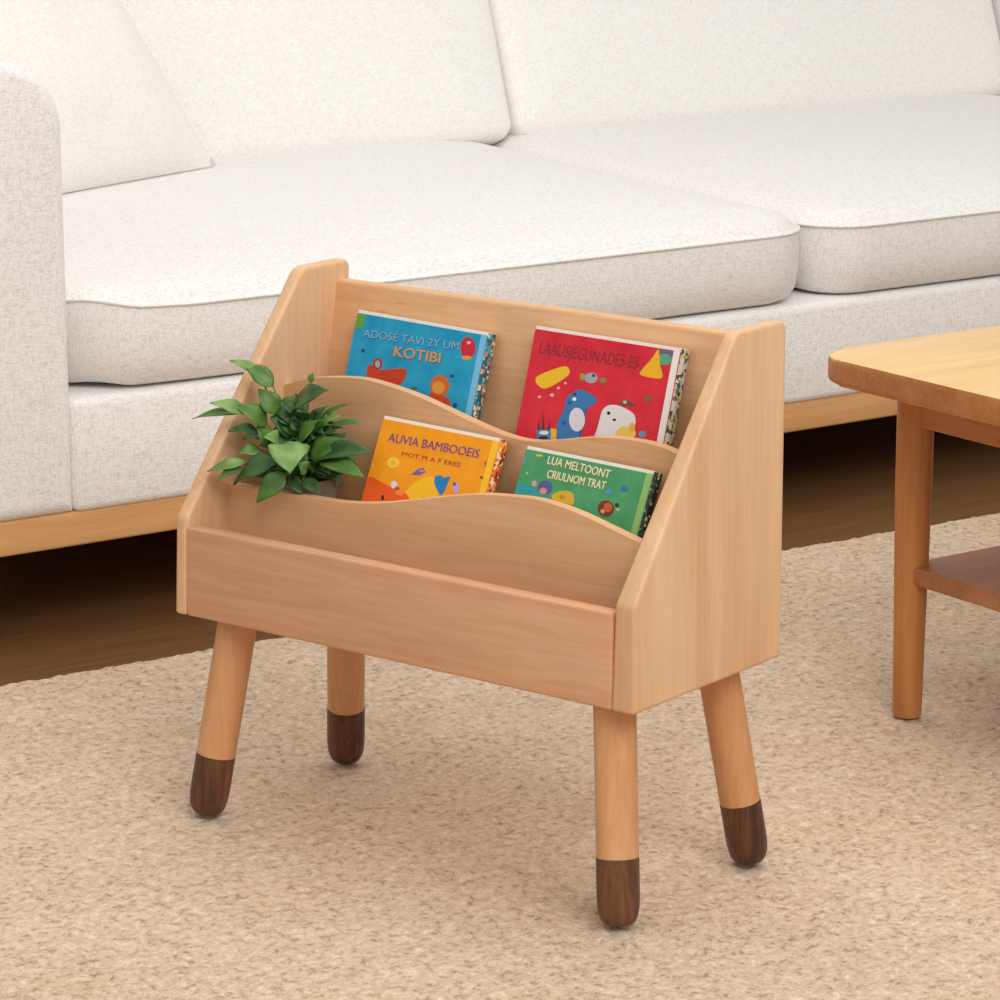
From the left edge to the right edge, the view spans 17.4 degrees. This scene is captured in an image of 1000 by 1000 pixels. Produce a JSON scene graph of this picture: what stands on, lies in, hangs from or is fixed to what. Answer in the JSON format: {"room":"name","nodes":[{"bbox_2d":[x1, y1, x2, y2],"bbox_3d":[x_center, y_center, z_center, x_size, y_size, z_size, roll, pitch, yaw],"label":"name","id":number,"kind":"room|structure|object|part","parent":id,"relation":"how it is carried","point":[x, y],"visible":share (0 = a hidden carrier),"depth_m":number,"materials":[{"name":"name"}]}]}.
{"room":"living room","nodes":[
{"label":"living room","id":0,"kind":"room"},
{"bbox_2d":[0,415,999,685],"bbox_3d":[1.118,0.394,3.544,16.000,0.060,6.600,-9,16,-34],"label":"floor","id":1,"kind":"structure","parent":0,"point":[96,605],"depth_m":4.70,"materials":[{"name":"brown wood"}]},
{"bbox_2d":[0,0,999,556],"bbox_3d":[0.074,-0.619,5.490,3.017,0.998,1.554,-9,16,-34],"label":"sofa","id":2,"kind":"object","parent":1,"relation":"on","point":[828,170],"visible":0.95,"depth_m":5.00,"materials":[{"name":"white fabric"}]},
{"bbox_3d":[-1.074,-0.401,4.717,0.216,0.588,1.537,-9,16,-34],"label":"armrest","id":3,"kind":"part","parent":2,"relation":"part of","materials":[{"name":"beige fabric"}]},
{"bbox_2d":[0,0,215,192],"bbox_3d":[-0.720,-0.702,4.934,0.192,0.470,0.745,9,16,32],"label":"throw pillow","id":4,"kind":"object","parent":2,"relation":"on","point":[121,120],"visible":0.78,"depth_m":4.98,"materials":[{"name":"fabric"}]},
{"bbox_2d":[120,0,510,157],"bbox_3d":[-0.636,-0.815,5.425,1.396,0.586,0.334,-9,16,-34],"label":"cushion","id":5,"kind":"object","parent":2,"relation":"on","point":[249,77],"depth_m":5.52,"materials":[{"name":"fabric"}]},
{"bbox_2d":[62,141,798,384],"bbox_3d":[-0.319,-0.403,5.024,1.361,0.149,1.174,-9,16,-34],"label":"seat cushion","id":6,"kind":"object","parent":2,"relation":"on","point":[173,278],"depth_m":4.71,"materials":[{"name":"beige fabric"}]},
{"bbox_3d":[0.084,-0.372,5.535,2.591,0.150,1.507,-9,16,-34],"label":"seat","id":7,"kind":"part","parent":2,"relation":"part of","materials":[{"name":"beige fabric"}]},
{"bbox_2d":[488,0,999,134],"bbox_3d":[0.423,-0.987,6.143,1.182,0.587,0.334,-9,16,-34],"label":"cushion","id":8,"kind":"object","parent":2,"relation":"on","point":[561,65],"depth_m":5.99,"materials":[{"name":"fabric"}]},
{"bbox_2d":[490,94,999,293],"bbox_3d":[0.698,-0.569,5.714,1.324,0.150,1.174,-9,16,-34],"label":"seat cushion","id":9,"kind":"object","parent":2,"relation":"on","point":[885,193],"depth_m":5.33,"materials":[{"name":"beige fabric"}]},
{"bbox_3d":[1.225,-0.776,6.276,0.213,0.588,1.537,-9,16,-34],"label":"armrest","id":10,"kind":"part","parent":2,"relation":"part of","materials":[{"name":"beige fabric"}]},
{"bbox_2d":[0,513,999,999],"bbox_3d":[0.653,0.364,3.505,3.839,0.012,2.490,-9,16,-34],"label":"area rug","id":11,"kind":"object","parent":1,"relation":"on","point":[455,858],"visible":0.74,"depth_m":3.51,"materials":[{"name":"beige carpet"}]},
{"bbox_2d":[176,258,784,926],"bbox_3d":[-0.030,0.078,3.429,0.607,0.582,0.272,10,17,37],"label":"bookshelf","id":12,"kind":"object","parent":11,"relation":"on","point":[540,595],"visible":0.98,"depth_m":3.33,"materials":[{"name":"brown wood"}]},
{"bbox_3d":[-0.295,0.203,3.542,0.070,0.167,0.043,-2,14,-7],"label":"leg","id":13,"kind":"part","parent":12,"relation":"part of","materials":[{"name":"brown wood"}]},
{"bbox_3d":[-0.258,-0.073,3.573,0.032,0.356,0.260,10,17,37],"label":"panel","id":14,"kind":"part","parent":12,"relation":"part of","materials":[{"name":"brown wood"}]},
{"bbox_2d":[193,359,372,502],"bbox_3d":[-0.214,-0.048,3.485,0.198,0.190,0.129,10,17,37],"label":"potted plant","id":15,"kind":"object","parent":12,"relation":"on","point":[303,457],"visible":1,"depth_m":3.48,"materials":[{"name":"green plant"}]},
{"bbox_3d":[-0.209,0.005,3.530,0.073,0.066,0.073,10,17,37],"label":"pot","id":16,"kind":"part","parent":15,"relation":"part of","materials":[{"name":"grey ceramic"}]},
{"bbox_3d":[-0.173,0.166,3.694,0.043,0.167,0.070,-2,14,-6],"label":"leg","id":17,"kind":"part","parent":12,"relation":"part of","materials":[{"name":"brown wood"}]},
{"bbox_3d":[-0.109,0.115,3.343,0.564,0.098,0.018,10,17,37],"label":"panel","id":18,"kind":"part","parent":12,"relation":"part of","materials":[{"name":"brown wood"}]},
{"bbox_2d":[345,310,496,419],"bbox_3d":[-0.094,-0.112,3.523,0.188,0.163,0.060,10,17,37],"label":"picture book","id":19,"kind":"object","parent":12,"relation":"on","point":[449,365],"visible":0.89,"depth_m":3.51,"materials":[{"name":"blue paper"}]},
{"bbox_2d":[361,416,508,501],"bbox_3d":[-0.074,-0.006,3.420,0.163,0.139,0.068,10,17,37],"label":"picture book","id":20,"kind":"object","parent":12,"relation":"on","point":[411,459],"visible":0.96,"depth_m":3.42,"materials":[{"name":"orange paper"}]},
{"bbox_3d":[0.029,-0.045,3.476,0.573,0.323,0.057,10,17,37],"label":"panel","id":21,"kind":"part","parent":12,"relation":"part of","materials":[{"name":"brown wood"}]},
{"bbox_2d":[514,446,662,538],"bbox_3d":[0.078,0.025,3.304,0.167,0.134,0.065,11,17,37],"label":"picture book","id":22,"kind":"object","parent":12,"relation":"on","point":[623,496],"visible":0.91,"depth_m":3.29,"materials":[{"name":"green paper"}]},
{"bbox_2d":[516,326,689,445],"bbox_3d":[0.100,-0.081,3.376,0.191,0.173,0.062,10,17,37],"label":"picture book","id":23,"kind":"object","parent":12,"relation":"on","point":[578,384],"visible":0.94,"depth_m":3.37,"materials":[{"name":"red paper"}]},
{"bbox_3d":[0.115,0.277,3.233,0.043,0.167,0.070,-2,14,-6],"label":"leg","id":24,"kind":"part","parent":12,"relation":"part of","materials":[{"name":"brown wood"}]},
{"bbox_3d":[0.198,0.012,3.229,0.028,0.351,0.260,10,17,37],"label":"panel","id":25,"kind":"part","parent":12,"relation":"part of","materials":[{"name":"brown wood"}]},
{"bbox_3d":[0.236,0.240,3.385,0.070,0.167,0.043,-2,14,-7],"label":"leg","id":26,"kind":"part","parent":12,"relation":"part of","materials":[{"name":"brown wood"}]},
{"bbox_2d":[828,326,999,718],"bbox_3d":[0.985,0.031,3.916,1.100,0.444,0.620,-9,16,-34],"label":"coffee table","id":27,"kind":"object","parent":11,"relation":"on","point":[946,383],"visible":1,"depth_m":3.83,"materials":[{"name":"brown wood"}]},
{"bbox_3d":[0.487,0.056,3.876,0.044,0.414,0.044,-9,16,-34],"label":"leg","id":28,"kind":"part","parent":27,"relation":"part of","materials":[{"name":"brown wood"}]},
{"bbox_2d":[914,546,999,611],"bbox_3d":[0.987,0.076,3.924,0.888,0.022,0.514,-9,16,-34],"label":"shelf","id":29,"kind":"object","parent":27,"relation":"attached to","point":[973,577],"depth_m":3.84,"materials":[{"name":"brown wood"}]}
]}

